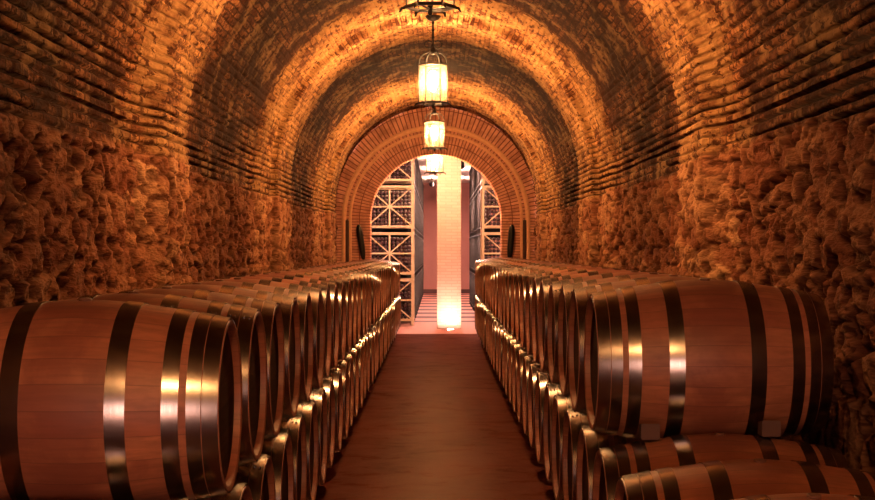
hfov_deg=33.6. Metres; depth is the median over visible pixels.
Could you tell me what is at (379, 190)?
cage
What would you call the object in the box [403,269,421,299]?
cage
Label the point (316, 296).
wine barrel
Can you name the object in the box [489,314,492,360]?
wine barrel
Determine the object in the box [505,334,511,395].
wine barrel
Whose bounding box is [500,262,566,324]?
wine barrel
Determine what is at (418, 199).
cage
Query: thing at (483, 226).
cage
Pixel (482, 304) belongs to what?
wine barrel
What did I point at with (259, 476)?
wine barrel
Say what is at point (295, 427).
wine barrel
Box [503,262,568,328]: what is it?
wine barrel
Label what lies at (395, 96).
rib
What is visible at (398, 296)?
wine barrel
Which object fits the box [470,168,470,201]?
cage
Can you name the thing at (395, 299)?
wine barrel
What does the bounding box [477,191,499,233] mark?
cage
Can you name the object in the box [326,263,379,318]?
wine barrel
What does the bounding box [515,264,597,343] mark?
wine barrel
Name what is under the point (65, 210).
wall
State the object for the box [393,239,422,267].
cage
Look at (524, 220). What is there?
bar
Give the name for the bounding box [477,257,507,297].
wine barrel
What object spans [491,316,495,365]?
wine barrel
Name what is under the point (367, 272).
wine barrel
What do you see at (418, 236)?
cage
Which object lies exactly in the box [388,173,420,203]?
cage
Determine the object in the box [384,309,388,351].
wine barrel
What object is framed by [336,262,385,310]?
wine barrel
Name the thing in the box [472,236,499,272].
cage
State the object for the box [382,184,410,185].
cage
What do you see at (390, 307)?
wine barrel
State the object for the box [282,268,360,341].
wine barrel
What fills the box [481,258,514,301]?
wine barrel
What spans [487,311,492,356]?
wine barrel
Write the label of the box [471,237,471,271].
cage
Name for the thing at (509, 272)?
wine barrel
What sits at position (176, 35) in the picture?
rib
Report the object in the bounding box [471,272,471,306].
cage
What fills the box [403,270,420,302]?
cage
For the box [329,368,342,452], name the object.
wine barrel
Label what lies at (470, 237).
cage
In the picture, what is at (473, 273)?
cage
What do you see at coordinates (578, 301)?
wine barrel
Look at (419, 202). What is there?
cage
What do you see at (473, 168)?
cage
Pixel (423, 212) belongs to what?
cage
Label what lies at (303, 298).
wine barrel
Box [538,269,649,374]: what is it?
wine barrel
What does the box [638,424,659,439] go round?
chock
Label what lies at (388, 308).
wine barrel
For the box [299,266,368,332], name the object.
wine barrel
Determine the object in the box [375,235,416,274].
cage
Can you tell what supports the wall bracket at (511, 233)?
attached to the brick arch
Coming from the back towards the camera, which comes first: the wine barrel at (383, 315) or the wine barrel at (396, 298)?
the wine barrel at (396, 298)
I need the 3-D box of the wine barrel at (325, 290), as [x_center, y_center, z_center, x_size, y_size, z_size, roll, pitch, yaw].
[-1.183,0.521,9.270,0.970,0.720,0.713,0,0,0]
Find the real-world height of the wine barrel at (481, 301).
0.720 m
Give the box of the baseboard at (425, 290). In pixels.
[424,289,468,292]
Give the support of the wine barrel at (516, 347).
on the rail
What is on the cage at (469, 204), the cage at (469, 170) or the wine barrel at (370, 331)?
the cage at (469, 170)
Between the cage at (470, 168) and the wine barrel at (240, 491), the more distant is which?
the cage at (470, 168)
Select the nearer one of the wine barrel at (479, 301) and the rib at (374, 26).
the rib at (374, 26)
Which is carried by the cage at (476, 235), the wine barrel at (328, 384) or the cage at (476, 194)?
the cage at (476, 194)
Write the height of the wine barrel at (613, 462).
0.720 m
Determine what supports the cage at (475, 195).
on the cage
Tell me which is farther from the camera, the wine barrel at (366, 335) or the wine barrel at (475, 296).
the wine barrel at (475, 296)
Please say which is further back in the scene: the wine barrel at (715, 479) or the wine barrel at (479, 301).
the wine barrel at (479, 301)
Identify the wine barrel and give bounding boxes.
[0,298,241,499]
[51,291,266,465]
[103,287,284,439]
[142,283,300,420]
[171,280,312,403]
[178,277,323,390]
[195,481,252,499]
[199,275,331,378]
[220,273,338,369]
[235,453,275,499]
[251,272,345,361]
[261,270,351,354]
[261,431,293,499]
[273,269,356,347]
[280,414,306,499]
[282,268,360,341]
[290,265,371,328]
[291,267,364,337]
[296,400,318,499]
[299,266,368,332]
[310,387,327,485]
[312,265,374,325]
[318,264,377,321]
[321,377,334,467]
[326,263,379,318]
[328,263,382,315]
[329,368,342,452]
[334,262,384,313]
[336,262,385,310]
[337,360,349,438]
[341,262,387,308]
[343,261,389,306]
[344,354,353,426]
[349,260,392,301]
[350,347,358,416]
[353,261,391,304]
[355,342,363,407]
[357,260,395,299]
[358,259,396,297]
[359,337,366,398]
[362,260,393,300]
[364,259,399,293]
[364,333,369,391]
[367,329,373,385]
[369,259,397,296]
[370,325,376,378]
[371,259,399,295]
[374,322,378,372]
[377,319,381,368]
[379,317,382,363]
[380,314,385,358]
[383,312,386,354]
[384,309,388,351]
[387,307,390,347]
[389,305,391,344]
[390,304,393,341]
[391,302,395,338]
[394,299,397,333]
[396,298,398,330]
[397,296,399,328]
[399,295,400,326]
[475,257,503,294]
[475,296,476,328]
[476,257,505,295]
[476,298,479,333]
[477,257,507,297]
[478,258,519,298]
[478,300,480,336]
[479,301,482,339]
[480,258,512,300]
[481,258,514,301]
[481,303,484,342]
[482,258,529,303]
[482,305,486,345]
[483,307,488,348]
[485,259,530,305]
[486,259,524,307]
[486,309,488,352]
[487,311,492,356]
[488,259,539,310]
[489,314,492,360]
[490,260,531,312]
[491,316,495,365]
[492,260,548,315]
[493,319,498,370]
[494,261,541,318]
[496,322,502,375]
[498,261,559,321]
[498,326,505,381]
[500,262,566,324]
[502,329,508,388]
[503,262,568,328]
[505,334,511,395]
[506,263,578,333]
[508,338,516,403]
[511,264,588,338]
[512,343,521,412]
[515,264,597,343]
[517,349,527,423]
[520,265,607,349]
[522,356,533,434]
[525,266,618,356]
[528,363,540,448]
[531,268,634,364]
[535,372,550,463]
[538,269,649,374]
[543,382,560,481]
[547,271,669,384]
[551,394,571,499]
[558,272,691,397]
[562,408,588,499]
[568,275,716,413]
[576,425,802,499]
[584,278,833,438]
[592,432,849,499]
[614,458,874,499]
[733,493,874,499]
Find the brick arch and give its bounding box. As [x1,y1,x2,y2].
[335,107,537,262]
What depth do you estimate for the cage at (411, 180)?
31.00 m
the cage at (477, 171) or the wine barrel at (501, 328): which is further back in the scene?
the cage at (477, 171)
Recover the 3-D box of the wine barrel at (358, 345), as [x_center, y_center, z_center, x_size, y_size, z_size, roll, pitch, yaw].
[-1.175,1.140,13.285,0.970,0.720,0.713,0,0,0]
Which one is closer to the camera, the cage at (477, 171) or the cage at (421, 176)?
the cage at (477, 171)
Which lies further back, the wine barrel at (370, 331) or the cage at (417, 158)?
the cage at (417, 158)
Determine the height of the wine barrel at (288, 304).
0.720 m
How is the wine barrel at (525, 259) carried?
on the wine barrel at (489, 312)
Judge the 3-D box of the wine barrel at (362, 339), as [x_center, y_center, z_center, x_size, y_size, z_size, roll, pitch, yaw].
[-1.182,1.141,14.015,0.970,0.723,0.717,0,0,0]
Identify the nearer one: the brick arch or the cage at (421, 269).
the brick arch
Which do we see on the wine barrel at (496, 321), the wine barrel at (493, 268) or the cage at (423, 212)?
the wine barrel at (493, 268)
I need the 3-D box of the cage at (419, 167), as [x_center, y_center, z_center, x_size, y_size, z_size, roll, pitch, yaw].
[-1.025,-1.883,41.520,1.035,0.995,1.195,0,0,0]
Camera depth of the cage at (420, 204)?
44.00 m
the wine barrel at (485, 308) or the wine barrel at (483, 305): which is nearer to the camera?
the wine barrel at (485, 308)
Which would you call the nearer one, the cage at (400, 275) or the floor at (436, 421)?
the floor at (436, 421)
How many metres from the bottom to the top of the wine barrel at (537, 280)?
0.720 m
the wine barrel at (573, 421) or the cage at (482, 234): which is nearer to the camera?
the wine barrel at (573, 421)
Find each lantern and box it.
[399,0,460,16]
[414,15,451,108]
[422,87,446,151]
[424,156,445,175]
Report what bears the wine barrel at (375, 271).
on the wine barrel at (373, 327)
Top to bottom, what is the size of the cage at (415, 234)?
0.995 m
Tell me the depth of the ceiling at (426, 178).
46.18 m
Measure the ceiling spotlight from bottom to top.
0.312 m
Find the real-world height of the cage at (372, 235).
0.995 m
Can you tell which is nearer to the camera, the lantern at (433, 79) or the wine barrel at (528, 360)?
the wine barrel at (528, 360)
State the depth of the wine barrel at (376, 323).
17.16 m
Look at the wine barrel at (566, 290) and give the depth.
7.68 m
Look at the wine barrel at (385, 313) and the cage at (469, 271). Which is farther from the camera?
the cage at (469, 271)
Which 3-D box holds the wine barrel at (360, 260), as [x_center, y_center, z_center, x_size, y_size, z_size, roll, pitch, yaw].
[-1.181,0.521,22.410,0.970,0.720,0.713,0,0,0]
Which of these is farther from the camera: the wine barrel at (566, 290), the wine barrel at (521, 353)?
the wine barrel at (521, 353)
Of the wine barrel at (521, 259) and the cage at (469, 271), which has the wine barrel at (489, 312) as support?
the wine barrel at (521, 259)
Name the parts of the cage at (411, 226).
post, rail, rail, rail, rail, rail, post, post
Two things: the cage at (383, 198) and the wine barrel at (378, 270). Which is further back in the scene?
the cage at (383, 198)
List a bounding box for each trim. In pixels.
[342,125,529,261]
[349,132,522,260]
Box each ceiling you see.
[0,0,874,206]
[391,156,470,182]
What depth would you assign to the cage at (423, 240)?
53.16 m
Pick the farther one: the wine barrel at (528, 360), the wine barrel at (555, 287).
the wine barrel at (528, 360)
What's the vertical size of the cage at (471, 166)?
0.995 m
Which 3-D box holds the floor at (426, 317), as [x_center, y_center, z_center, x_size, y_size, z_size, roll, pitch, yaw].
[-0.030,1.620,41.015,6.400,0.001,25.970,0,0,0]
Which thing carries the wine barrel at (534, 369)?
on the rail
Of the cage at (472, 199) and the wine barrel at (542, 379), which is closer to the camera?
the wine barrel at (542, 379)
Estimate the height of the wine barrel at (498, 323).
0.720 m
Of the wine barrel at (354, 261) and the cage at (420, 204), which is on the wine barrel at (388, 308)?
the wine barrel at (354, 261)
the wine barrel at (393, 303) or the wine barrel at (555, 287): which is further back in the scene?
the wine barrel at (393, 303)
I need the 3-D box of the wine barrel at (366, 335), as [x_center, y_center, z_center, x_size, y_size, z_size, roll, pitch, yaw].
[-1.185,1.141,14.745,0.970,0.720,0.713,0,0,0]
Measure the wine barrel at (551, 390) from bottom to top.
0.730 m
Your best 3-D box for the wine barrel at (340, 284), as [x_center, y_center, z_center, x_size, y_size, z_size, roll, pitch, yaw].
[-1.178,0.521,10.730,0.970,0.720,0.714,0,0,0]
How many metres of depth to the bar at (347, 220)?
27.55 m
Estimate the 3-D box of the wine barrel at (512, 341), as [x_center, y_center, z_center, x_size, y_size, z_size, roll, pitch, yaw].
[1.142,1.099,13.185,0.970,0.720,0.713,0,0,0]
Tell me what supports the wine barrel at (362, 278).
on the wine barrel at (358, 345)
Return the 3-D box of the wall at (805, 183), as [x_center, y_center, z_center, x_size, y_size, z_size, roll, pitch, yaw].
[1.893,0.400,11.800,0.180,2.440,31.600,0,0,0]
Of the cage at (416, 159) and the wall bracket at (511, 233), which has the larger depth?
the cage at (416, 159)
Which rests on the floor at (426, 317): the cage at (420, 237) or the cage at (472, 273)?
the cage at (472, 273)
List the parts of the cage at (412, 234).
rail, rail, rail, post, post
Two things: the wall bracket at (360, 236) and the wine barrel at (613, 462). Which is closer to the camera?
the wine barrel at (613, 462)
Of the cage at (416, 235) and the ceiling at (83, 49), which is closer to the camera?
the ceiling at (83, 49)
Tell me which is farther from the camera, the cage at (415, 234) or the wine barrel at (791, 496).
the cage at (415, 234)
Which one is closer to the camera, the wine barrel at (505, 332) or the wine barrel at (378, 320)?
the wine barrel at (505, 332)
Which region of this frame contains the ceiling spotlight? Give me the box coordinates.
[429,178,433,186]
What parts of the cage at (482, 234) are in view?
post, post, rail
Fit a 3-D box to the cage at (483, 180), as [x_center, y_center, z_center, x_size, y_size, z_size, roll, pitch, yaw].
[1.465,-1.883,31.600,1.030,0.995,1.200,0,0,0]
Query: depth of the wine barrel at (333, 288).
9.94 m
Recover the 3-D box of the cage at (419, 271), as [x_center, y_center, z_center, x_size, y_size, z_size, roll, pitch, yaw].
[-1.025,1.117,41.520,1.035,0.995,1.195,0,0,0]
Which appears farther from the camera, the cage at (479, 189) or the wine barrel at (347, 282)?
the cage at (479, 189)
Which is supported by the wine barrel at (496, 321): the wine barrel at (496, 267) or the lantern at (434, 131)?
the wine barrel at (496, 267)
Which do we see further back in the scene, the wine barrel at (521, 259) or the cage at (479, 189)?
the cage at (479, 189)
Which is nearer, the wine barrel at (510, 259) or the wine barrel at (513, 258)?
the wine barrel at (510, 259)
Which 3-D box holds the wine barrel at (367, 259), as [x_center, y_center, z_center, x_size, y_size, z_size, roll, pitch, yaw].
[-1.181,0.521,24.600,0.970,0.730,0.723,0,1,0]
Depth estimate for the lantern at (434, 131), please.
23.48 m
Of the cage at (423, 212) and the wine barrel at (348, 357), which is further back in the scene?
the cage at (423, 212)
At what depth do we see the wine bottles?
31.07 m
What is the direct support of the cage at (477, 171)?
on the cage at (478, 191)
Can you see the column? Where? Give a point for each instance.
(448, 185)
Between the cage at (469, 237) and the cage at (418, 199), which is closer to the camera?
the cage at (418, 199)
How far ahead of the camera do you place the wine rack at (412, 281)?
31.00 m
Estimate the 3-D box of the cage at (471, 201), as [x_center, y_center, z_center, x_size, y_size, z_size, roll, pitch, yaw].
[1.465,-0.882,40.280,1.035,0.995,1.195,0,0,0]
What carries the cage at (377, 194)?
on the cage at (416, 235)
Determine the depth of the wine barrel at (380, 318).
18.57 m
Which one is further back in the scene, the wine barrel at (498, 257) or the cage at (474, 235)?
the cage at (474, 235)
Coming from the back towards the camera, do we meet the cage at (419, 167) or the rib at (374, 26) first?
the cage at (419, 167)
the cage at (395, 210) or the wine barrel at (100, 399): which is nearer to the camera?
the wine barrel at (100, 399)
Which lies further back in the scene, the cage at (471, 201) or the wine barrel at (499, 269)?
the cage at (471, 201)
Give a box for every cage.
[372,185,414,232]
[372,190,410,231]
[372,232,414,278]
[372,235,408,257]
[373,191,415,233]
[373,234,415,275]
[375,194,416,233]
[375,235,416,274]
[377,196,417,234]
[377,235,417,273]
[379,198,410,231]
[381,236,418,272]
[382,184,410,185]
[383,159,414,187]
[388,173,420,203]
[388,204,420,236]
[388,237,420,269]
[390,238,421,268]
[391,176,421,206]
[391,207,421,237]
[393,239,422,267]
[395,202,419,236]
[395,210,422,238]
[395,237,419,270]
[396,212,423,239]
[396,240,423,266]
[400,275,416,314]
[400,276,415,317]
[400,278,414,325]
[403,162,418,198]
[403,167,419,201]
[403,199,418,235]
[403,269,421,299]
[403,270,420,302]
[403,273,418,308]
[403,274,417,312]
[415,159,415,190]
[416,159,416,193]
[417,158,417,195]
[419,271,419,305]
[469,170,469,203]
[469,204,469,236]
[469,237,469,270]
[469,271,469,303]
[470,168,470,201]
[470,202,471,236]
[470,237,470,270]
[470,271,470,305]
[471,166,471,200]
[471,201,496,235]
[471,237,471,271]
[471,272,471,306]
[472,167,472,198]
[472,199,473,235]
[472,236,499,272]
[472,273,472,308]
[473,168,474,197]
[473,196,499,234]
[473,235,474,272]
[473,273,474,310]
[475,195,475,234]
[476,194,499,233]
[476,235,499,260]
[477,171,478,191]
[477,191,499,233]
[477,234,478,259]
[479,189,492,232]
[479,233,499,259]
[480,173,488,187]
[480,185,499,232]
[480,232,499,259]
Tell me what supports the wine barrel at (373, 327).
on the rail
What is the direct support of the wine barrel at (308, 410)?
on the rail
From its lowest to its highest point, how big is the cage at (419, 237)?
0.995 m
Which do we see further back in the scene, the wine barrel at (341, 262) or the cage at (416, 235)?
the cage at (416, 235)
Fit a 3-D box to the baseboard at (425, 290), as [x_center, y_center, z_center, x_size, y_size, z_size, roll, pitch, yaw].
[-0.030,1.539,53.980,6.400,0.158,0.039,0,0,0]
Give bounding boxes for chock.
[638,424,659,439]
[757,421,780,436]
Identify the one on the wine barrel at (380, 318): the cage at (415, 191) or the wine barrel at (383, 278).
the wine barrel at (383, 278)
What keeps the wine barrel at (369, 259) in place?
on the wine barrel at (395, 299)
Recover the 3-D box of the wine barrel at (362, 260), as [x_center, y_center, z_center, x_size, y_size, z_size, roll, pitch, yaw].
[-1.183,0.520,23.140,0.970,0.720,0.713,0,0,0]
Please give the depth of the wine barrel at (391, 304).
22.66 m
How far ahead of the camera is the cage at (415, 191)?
34.64 m
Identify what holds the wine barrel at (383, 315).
on the rail
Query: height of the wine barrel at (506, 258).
0.720 m
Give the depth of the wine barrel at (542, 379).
9.50 m
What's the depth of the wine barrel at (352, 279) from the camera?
12.15 m
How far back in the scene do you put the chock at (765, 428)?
5.84 m
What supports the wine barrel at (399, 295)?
on the rail
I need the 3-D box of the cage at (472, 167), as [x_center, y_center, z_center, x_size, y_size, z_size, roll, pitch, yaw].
[1.465,-1.883,39.040,1.035,0.995,1.195,0,0,0]
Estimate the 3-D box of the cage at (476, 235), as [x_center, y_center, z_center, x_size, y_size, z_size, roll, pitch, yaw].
[1.465,0.117,35.320,1.035,0.995,1.195,0,0,0]
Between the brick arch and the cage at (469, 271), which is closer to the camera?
the brick arch
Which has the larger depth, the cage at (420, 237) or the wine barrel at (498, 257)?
the cage at (420, 237)
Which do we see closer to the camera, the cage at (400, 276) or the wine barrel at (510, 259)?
the wine barrel at (510, 259)
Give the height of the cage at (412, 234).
0.995 m
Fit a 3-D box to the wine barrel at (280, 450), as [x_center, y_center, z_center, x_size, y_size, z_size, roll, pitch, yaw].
[-1.178,1.141,6.715,0.970,0.720,0.713,0,0,0]
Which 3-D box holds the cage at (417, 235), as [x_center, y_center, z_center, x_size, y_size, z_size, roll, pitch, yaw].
[-1.025,0.117,36.560,1.035,0.995,1.195,0,0,0]
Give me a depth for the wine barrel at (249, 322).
5.54 m
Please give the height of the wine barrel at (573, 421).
0.720 m
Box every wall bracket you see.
[356,225,364,259]
[507,225,514,257]
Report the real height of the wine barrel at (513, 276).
0.720 m
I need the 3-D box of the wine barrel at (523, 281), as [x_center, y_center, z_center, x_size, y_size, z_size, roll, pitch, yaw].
[1.144,0.480,11.360,0.970,0.725,0.719,0,0,0]
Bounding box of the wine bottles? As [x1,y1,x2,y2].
[388,161,489,318]
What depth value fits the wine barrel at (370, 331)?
15.36 m
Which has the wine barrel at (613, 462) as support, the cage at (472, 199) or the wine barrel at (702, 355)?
the wine barrel at (702, 355)
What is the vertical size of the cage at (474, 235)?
0.995 m
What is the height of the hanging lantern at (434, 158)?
1.041 m
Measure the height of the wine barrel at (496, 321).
0.720 m
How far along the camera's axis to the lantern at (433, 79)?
16.28 m
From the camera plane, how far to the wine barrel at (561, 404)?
8.14 m
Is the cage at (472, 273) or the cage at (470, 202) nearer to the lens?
the cage at (472, 273)
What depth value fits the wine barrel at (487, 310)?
19.93 m
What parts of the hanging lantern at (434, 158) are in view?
bulb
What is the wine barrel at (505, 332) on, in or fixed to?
on the rail
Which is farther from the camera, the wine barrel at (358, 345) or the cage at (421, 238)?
the cage at (421, 238)
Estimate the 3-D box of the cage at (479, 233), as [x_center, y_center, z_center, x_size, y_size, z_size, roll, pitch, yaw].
[1.465,0.117,32.840,1.035,0.995,1.195,0,0,0]
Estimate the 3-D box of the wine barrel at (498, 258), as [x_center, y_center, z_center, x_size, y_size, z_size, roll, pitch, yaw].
[1.140,0.480,23.040,0.970,0.720,0.714,0,0,0]
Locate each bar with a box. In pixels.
[345,219,348,261]
[523,219,525,258]
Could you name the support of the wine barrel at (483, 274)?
on the wine barrel at (485, 308)
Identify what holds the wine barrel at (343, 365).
on the rail
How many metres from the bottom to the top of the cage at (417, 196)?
0.995 m
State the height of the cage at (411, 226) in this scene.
0.995 m
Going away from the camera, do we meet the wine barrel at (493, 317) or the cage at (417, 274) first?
the wine barrel at (493, 317)
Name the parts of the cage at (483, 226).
post, post, rail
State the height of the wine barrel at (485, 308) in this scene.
0.720 m
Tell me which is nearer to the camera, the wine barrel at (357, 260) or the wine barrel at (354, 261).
the wine barrel at (354, 261)
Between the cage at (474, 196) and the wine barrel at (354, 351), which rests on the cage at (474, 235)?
the cage at (474, 196)
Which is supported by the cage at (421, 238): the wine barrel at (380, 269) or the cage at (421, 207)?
the cage at (421, 207)
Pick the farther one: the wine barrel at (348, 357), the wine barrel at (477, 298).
the wine barrel at (477, 298)
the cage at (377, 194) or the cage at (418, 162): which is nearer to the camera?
the cage at (377, 194)
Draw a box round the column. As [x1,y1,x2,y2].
[437,156,460,328]
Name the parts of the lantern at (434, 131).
bulb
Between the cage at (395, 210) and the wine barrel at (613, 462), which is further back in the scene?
the cage at (395, 210)
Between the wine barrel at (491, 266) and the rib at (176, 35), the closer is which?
the rib at (176, 35)
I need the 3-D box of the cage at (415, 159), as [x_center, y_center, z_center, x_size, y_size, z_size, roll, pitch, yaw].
[-1.025,-1.883,34.080,1.035,0.995,1.195,0,0,0]
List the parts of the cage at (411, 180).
rail, rail, post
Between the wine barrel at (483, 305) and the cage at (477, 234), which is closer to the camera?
the wine barrel at (483, 305)
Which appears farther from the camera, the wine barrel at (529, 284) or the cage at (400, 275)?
the cage at (400, 275)
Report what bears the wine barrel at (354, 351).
on the rail
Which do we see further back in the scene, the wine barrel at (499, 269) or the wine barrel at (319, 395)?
the wine barrel at (499, 269)
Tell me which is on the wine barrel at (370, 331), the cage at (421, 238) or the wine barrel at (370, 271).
the wine barrel at (370, 271)
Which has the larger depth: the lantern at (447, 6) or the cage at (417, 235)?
the cage at (417, 235)
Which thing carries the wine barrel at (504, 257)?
on the wine barrel at (477, 298)
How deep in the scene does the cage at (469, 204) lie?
43.32 m
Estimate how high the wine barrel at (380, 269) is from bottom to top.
0.720 m
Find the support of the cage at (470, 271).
on the floor at (426, 317)
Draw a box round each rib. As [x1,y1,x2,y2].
[121,0,746,289]
[248,0,619,273]
[311,75,559,265]
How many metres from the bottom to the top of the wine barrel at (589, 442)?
0.720 m
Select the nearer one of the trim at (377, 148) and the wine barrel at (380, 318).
the wine barrel at (380, 318)
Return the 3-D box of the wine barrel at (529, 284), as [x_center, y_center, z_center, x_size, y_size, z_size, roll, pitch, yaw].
[1.146,0.480,10.630,0.970,0.721,0.715,0,0,0]
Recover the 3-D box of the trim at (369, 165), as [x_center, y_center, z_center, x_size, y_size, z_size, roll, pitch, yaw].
[-0.030,-0.311,27.594,3.324,3.862,0.040,0,0,0]
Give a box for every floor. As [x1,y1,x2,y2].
[315,334,554,499]
[397,294,476,333]
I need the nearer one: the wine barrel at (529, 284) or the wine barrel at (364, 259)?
the wine barrel at (529, 284)
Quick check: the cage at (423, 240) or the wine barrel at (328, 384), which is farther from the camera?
the cage at (423, 240)
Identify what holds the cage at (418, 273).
on the floor at (426, 317)
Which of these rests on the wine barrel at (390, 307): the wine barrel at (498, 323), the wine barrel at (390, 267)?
the wine barrel at (390, 267)
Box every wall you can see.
[0,64,337,308]
[397,183,499,293]
[533,59,874,472]
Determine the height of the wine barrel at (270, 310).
0.730 m
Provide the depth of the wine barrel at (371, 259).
25.91 m
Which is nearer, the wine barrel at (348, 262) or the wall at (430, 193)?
the wine barrel at (348, 262)

